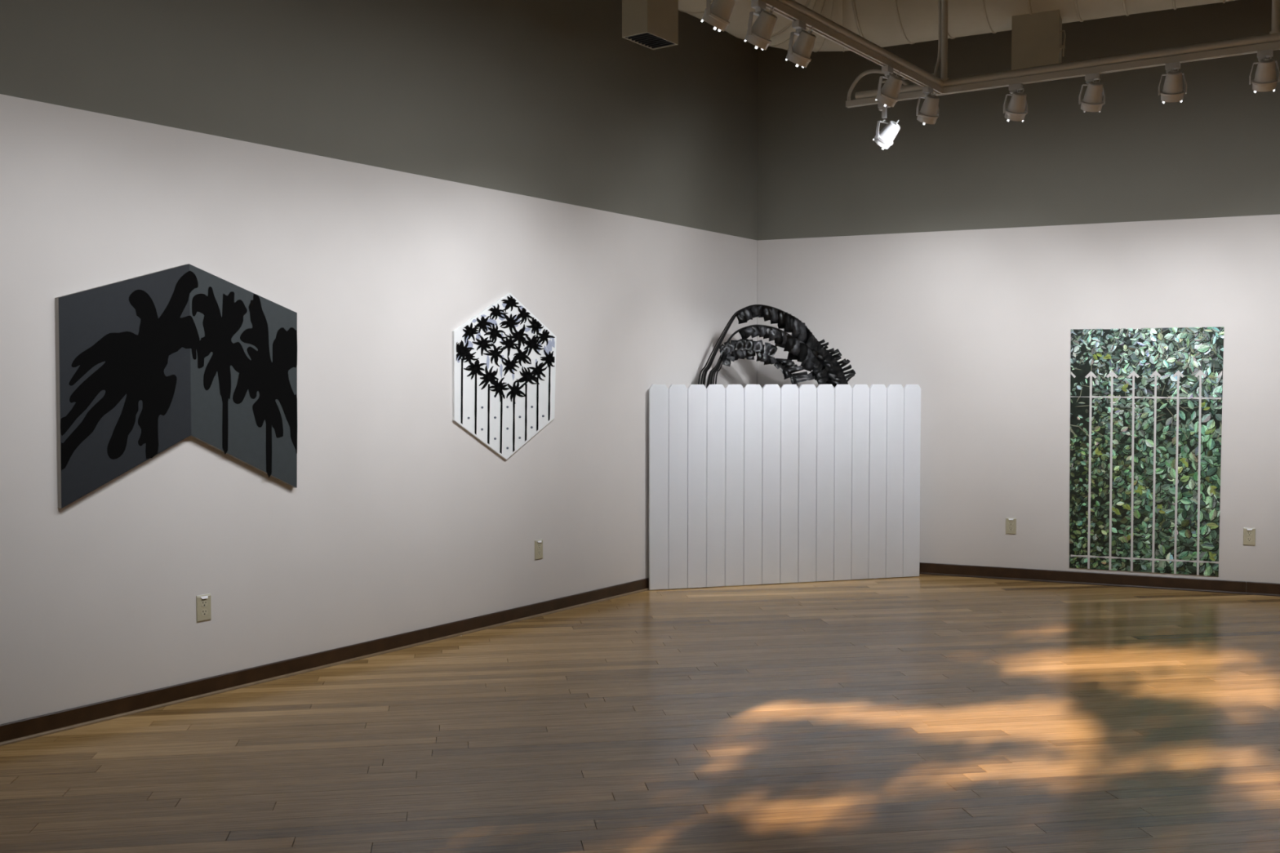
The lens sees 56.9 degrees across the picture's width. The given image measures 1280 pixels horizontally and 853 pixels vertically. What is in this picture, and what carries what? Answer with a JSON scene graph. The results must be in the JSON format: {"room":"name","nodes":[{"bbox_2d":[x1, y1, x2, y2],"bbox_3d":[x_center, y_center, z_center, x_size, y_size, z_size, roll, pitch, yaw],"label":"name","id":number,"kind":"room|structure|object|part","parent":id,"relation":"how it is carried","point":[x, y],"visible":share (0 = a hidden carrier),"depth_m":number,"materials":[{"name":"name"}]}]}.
{"room":"museum","nodes":[
{"label":"museum","id":0,"kind":"room"},
{"bbox_2d":[0,0,757,724],"bbox_3d":[-2.418,-1.221,4.529,0.157,4.850,11.300,1,3,36],"label":"wall","id":1,"kind":"structure","parent":0,"point":[382,174],"depth_m":5.81,"materials":[{"name":"grey paint"}]},
{"bbox_2d":[54,263,297,508],"bbox_3d":[-1.942,-0.195,5.061,0.031,1.000,1.127,1,3,36],"label":"painting","id":2,"kind":"object","parent":1,"relation":"attached to","point":[146,364],"visible":1,"depth_m":4.98,"materials":[{"name":"grey fabric"}]},
{"bbox_2d":[195,593,211,622],"bbox_3d":[-1.905,0.793,5.160,0.014,0.115,0.070,1,3,36],"label":"wall outlet","id":3,"kind":"object","parent":1,"relation":"attached to","point":[203,605],"visible":1,"depth_m":5.16,"materials":[{"name":"beige plastic"}]},
{"bbox_2d":[200,608,208,615],"bbox_3d":[-1.905,0.813,5.161,0.001,0.028,0.034,1,3,36],"label":"receptacle","id":4,"kind":"object","parent":3,"relation":"attached to","point":[203,611],"depth_m":5.16,"materials":[{"name":"beige plastic"}]},
{"bbox_2d":[200,600,208,606],"bbox_3d":[-1.905,0.774,5.160,0.001,0.028,0.034,1,3,36],"label":"receptacle","id":5,"kind":"object","parent":3,"relation":"attached to","point":[203,602],"depth_m":5.16,"materials":[{"name":"beige plastic"}]},
{"bbox_2d":[0,577,648,746],"bbox_3d":[-2.357,1.166,4.551,0.024,0.078,10.970,1,3,36],"label":"baseboard","id":6,"kind":"structure","parent":1,"relation":"attached to","point":[15,731],"depth_m":5.48,"materials":[{"name":"brown wood"}]},
{"bbox_2d":[452,293,556,459],"bbox_3d":[-0.754,-0.286,6.695,0.017,0.946,0.850,1,3,36],"label":"painting","id":7,"kind":"object","parent":1,"relation":"attached to","point":[504,357],"visible":1,"depth_m":6.66,"materials":[{"name":"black paint"}]},
{"bbox_3d":[-0.965,-0.191,6.396,0.001,0.357,0.020,1,3,36],"label":"stem","id":8,"kind":"part","parent":7,"relation":"part of","materials":[{"name":"black paint"}]},
{"bbox_3d":[-0.902,-0.127,6.485,0.001,0.345,0.020,1,3,36],"label":"stem","id":9,"kind":"part","parent":7,"relation":"part of","materials":[{"name":"black paint"}]},
{"bbox_3d":[-0.842,-0.068,6.569,0.001,0.338,0.021,1,3,36],"label":"stem","id":10,"kind":"part","parent":7,"relation":"part of","materials":[{"name":"black paint"}]},
{"bbox_3d":[-0.782,-0.008,6.653,0.001,0.327,0.025,1,3,36],"label":"stem","id":11,"kind":"part","parent":7,"relation":"part of","materials":[{"name":"black paint"}]},
{"bbox_3d":[-0.720,-0.013,6.737,0.001,0.321,0.022,1,3,36],"label":"stem","id":12,"kind":"part","parent":7,"relation":"part of","materials":[{"name":"black paint"}]},
{"bbox_3d":[-0.659,-0.079,6.820,0.001,0.333,0.023,1,3,36],"label":"stem","id":13,"kind":"part","parent":7,"relation":"part of","materials":[{"name":"black paint"}]},
{"bbox_3d":[-0.599,-0.132,6.899,0.001,0.321,0.020,1,3,36],"label":"stem","id":14,"kind":"part","parent":7,"relation":"part of","materials":[{"name":"black paint"}]},
{"bbox_3d":[-0.536,-0.200,6.983,0.001,0.336,0.024,1,3,36],"label":"stem","id":15,"kind":"part","parent":7,"relation":"part of","materials":[{"name":"black paint"}]},
{"bbox_2d":[534,538,542,559],"bbox_3d":[-0.593,0.725,6.954,0.014,0.115,0.070,1,3,36],"label":"wall outlet","id":16,"kind":"object","parent":1,"relation":"attached to","point":[539,543],"visible":1,"depth_m":6.95,"materials":[{"name":"beige plastic"}]},
{"bbox_2d":[622,0,1235,70],"bbox_3d":[0.151,-2.536,4.920,10.818,1.050,4.573,-1,2,-25],"label":"ceiling","id":17,"kind":"structure","parent":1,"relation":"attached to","point":[1035,26],"depth_m":6.85,"materials":[{"name":"beige paint"}]},
{"bbox_2d":[625,32,674,48],"bbox_3d":[0.056,-2.071,6.304,0.153,0.018,0.273,1,3,36],"label":"grille","id":18,"kind":"object","parent":17,"relation":"attached to","point":[650,40],"depth_m":6.31,"materials":[{"name":"black metal"}]},
{"bbox_3d":[2.430,-2.203,6.787,0.033,0.154,0.025,1,2,35],"label":"damper lever","id":19,"kind":"part","parent":17,"relation":"part of","materials":[{"name":"beige paint"}]},
{"bbox_2d":[0,573,1279,852],"bbox_3d":[2.361,1.306,2.559,10.000,0.060,13.313,1,3,36],"label":"floor","id":20,"kind":"structure","parent":0,"point":[922,713],"depth_m":4.48,"materials":[{"name":"brown wood"}]},
{"bbox_2d":[709,338,814,386],"bbox_3d":[0.821,0.237,8.143,0.800,1.680,0.106,-1,2,-16],"label":"frond","id":21,"kind":"object","parent":20,"relation":"on","point":[741,348],"visible":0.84,"depth_m":8.08,"materials":[{"name":"black"}]},
{"bbox_2d":[706,324,843,388],"bbox_3d":[0.921,0.182,8.238,1.054,1.782,0.099,-1,2,-17],"label":"frond","id":22,"kind":"object","parent":20,"relation":"on","point":[797,350],"visible":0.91,"depth_m":8.24,"materials":[{"name":"black"}]},
{"bbox_2d":[697,304,855,387],"bbox_3d":[0.956,0.107,8.316,1.247,1.926,0.105,-1,2,-16],"label":"frond","id":23,"kind":"object","parent":20,"relation":"on","point":[785,321],"visible":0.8,"depth_m":8.29,"materials":[{"name":"black"}]},
{"bbox_2d":[648,384,920,590],"bbox_3d":[1.018,0.395,8.101,2.006,1.367,0.051,-1,2,-16],"label":"picket fence","id":24,"kind":"object","parent":20,"relation":"on","point":[753,484],"visible":1,"depth_m":8.06,"materials":[{"name":"white wood"}]},
{"bbox_2d":[756,0,1279,591],"bbox_3d":[5.703,-1.307,6.947,10.414,4.850,0.154,1,2,23],"label":"wall","id":25,"kind":"structure","parent":0,"point":[958,260],"depth_m":8.18,"materials":[{"name":"grey paint"}]},
{"bbox_2d":[1005,517,1016,533],"bbox_3d":[2.595,0.695,8.255,0.070,0.115,0.014,1,2,23],"label":"wall outlet","id":26,"kind":"object","parent":25,"relation":"attached to","point":[1011,522],"visible":1,"depth_m":8.26,"materials":[{"name":"beige plastic"}]},
{"bbox_3d":[5.606,-0.109,6.949,10.260,2.455,0.004,1,2,23],"label":"panel","id":27,"kind":"part","parent":25,"relation":"part of","materials":[{"name":"white paint"}]},
{"bbox_2d":[919,562,1279,596],"bbox_3d":[5.609,1.077,6.978,10.224,0.082,0.019,1,2,23],"label":"baseboard","id":28,"kind":"structure","parent":25,"relation":"attached to","point":[935,569],"depth_m":8.02,"materials":[{"name":"brown wood"}]},
{"bbox_2d":[1069,326,1223,576],"bbox_3d":[3.376,0.161,7.906,0.939,1.639,0.008,1,2,23],"label":"print","id":29,"kind":"object","parent":25,"relation":"attached to","point":[1146,403],"visible":1,"depth_m":7.90,"materials":[{"name":"green paper"}]},
{"bbox_2d":[1243,527,1255,545],"bbox_3d":[3.962,0.715,7.671,0.070,0.115,0.014,1,2,23],"label":"wall outlet","id":30,"kind":"object","parent":25,"relation":"attached to","point":[1249,533],"visible":1,"depth_m":7.67,"materials":[{"name":"beige plastic"}]},
{"bbox_2d":[1246,537,1252,542],"bbox_3d":[3.962,0.735,7.673,0.034,0.028,0.001,1,2,23],"label":"receptacle","id":31,"kind":"object","parent":30,"relation":"attached to","point":[1248,539],"depth_m":7.67,"materials":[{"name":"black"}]},
{"bbox_2d":[1246,531,1252,535],"bbox_3d":[3.962,0.696,7.671,0.034,0.028,0.001,1,2,23],"label":"receptacle","id":32,"kind":"object","parent":30,"relation":"attached to","point":[1248,533],"depth_m":7.67,"materials":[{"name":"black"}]},
{"bbox_3d":[2.361,-3.588,1.450,15.928,0.100,14.781,0,2,0],"label":"ceiling","id":33,"kind":"structure","parent":0,"visible":0},
{"bbox_2d":[761,0,1279,107],"bbox_3d":[2.017,-2.680,3.363,5.169,1.850,5.217,1,2,32],"label":"track","id":34,"kind":"object","parent":33,"relation":"hanging from","point":[792,10],"visible":0.89,"depth_m":6.12,"materials":[{"name":"white metal"}]},
{"bbox_2d":[701,0,736,31],"bbox_3d":[0.319,-1.701,4.771,0.141,0.208,0.126,0,2,0],"label":"track spotlight","id":35,"kind":"object","parent":34,"relation":"hanging from","point":[717,13],"visible":1,"depth_m":4.73,"materials":[{"name":"white metal"}]},
{"bbox_2d":[744,0,777,49],"bbox_3d":[0.515,-1.710,5.035,0.135,0.208,0.131,0,2,0],"label":"track spotlight","id":36,"kind":"object","parent":34,"relation":"hanging from","point":[759,34],"visible":1,"depth_m":5.00,"materials":[{"name":"white metal"}]},
{"bbox_2d":[785,19,816,67],"bbox_3d":[0.725,-1.721,5.322,0.132,0.207,0.130,0,2,0],"label":"track spotlight","id":37,"kind":"object","parent":34,"relation":"hanging from","point":[799,53],"visible":1,"depth_m":5.28,"materials":[{"name":"white metal"}]},
{"bbox_3d":[0.150,-1.814,4.554,3.103,0.034,4.191,0,2,0],"label":"rail","id":38,"kind":"part","parent":34,"relation":"part of","materials":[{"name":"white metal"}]},
{"bbox_2d":[873,102,900,149],"bbox_3d":[1.426,-1.741,6.825,0.143,0.274,0.148,0,2,0],"label":"track spotlight","id":39,"kind":"object","parent":34,"relation":"hanging from","point":[884,138],"visible":0.98,"depth_m":6.80,"materials":[{"name":"white metal"}]},
{"bbox_3d":[1.416,-1.818,6.836,0.024,0.060,0.024,1,2,33],"label":"stem","id":40,"kind":"part","parent":39,"relation":"part of","materials":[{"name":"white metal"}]},
{"bbox_2d":[875,65,902,106],"bbox_3d":[1.281,-1.747,6.074,0.130,0.208,0.136,0,2,0],"label":"track spotlight","id":41,"kind":"object","parent":34,"relation":"hanging from","point":[888,94],"visible":1,"depth_m":6.04,"materials":[{"name":"white metal"}]},
{"bbox_2d":[915,86,939,124],"bbox_3d":[1.590,-1.763,6.497,0.133,0.207,0.124,1,2,34],"label":"track spotlight","id":42,"kind":"object","parent":34,"relation":"hanging from","point":[928,113],"visible":1,"depth_m":6.46,"materials":[{"name":"white metal"}]},
{"bbox_3d":[1.712,-2.832,6.611,0.056,1.778,0.055,0,2,0],"label":"suspension rod","id":43,"kind":"part","parent":34,"relation":"part of","materials":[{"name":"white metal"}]},
{"bbox_2d":[1003,83,1027,121],"bbox_3d":[2.047,-1.761,6.426,0.123,0.205,0.134,1,2,30],"label":"track spotlight","id":44,"kind":"object","parent":34,"relation":"hanging from","point":[1017,108],"visible":1,"depth_m":6.39,"materials":[{"name":"white metal"}]},
{"bbox_3d":[3.397,-1.850,5.566,5.168,0.034,0.034,1,2,33],"label":"rail","id":45,"kind":"part","parent":34,"relation":"part of","materials":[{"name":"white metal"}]},
{"bbox_2d":[1078,72,1105,112],"bbox_3d":[2.381,-1.754,6.212,0.123,0.205,0.134,2,3,37],"label":"track spotlight","id":46,"kind":"object","parent":34,"relation":"hanging from","point":[1092,101],"visible":1,"depth_m":6.18,"materials":[{"name":"white metal"}]},
{"bbox_2d":[1158,62,1186,102],"bbox_3d":[2.708,-1.747,6.003,0.131,0.204,0.121,-2,3,-37],"label":"track spotlight","id":47,"kind":"object","parent":34,"relation":"hanging from","point":[1172,91],"visible":1,"depth_m":5.97,"materials":[{"name":"white metal"}]},
{"bbox_2d":[1248,48,1279,92],"bbox_3d":[3.062,-1.738,5.777,0.123,0.205,0.134,-1,2,-18],"label":"track spotlight","id":48,"kind":"object","parent":34,"relation":"hanging from","point":[1265,79],"visible":1,"depth_m":5.75,"materials":[{"name":"white metal"}]},
{"bbox_3d":[3.100,-2.800,5.723,0.056,1.778,0.055,0,2,0],"label":"suspension rod","id":49,"kind":"part","parent":34,"relation":"part of","materials":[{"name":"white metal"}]}
]}

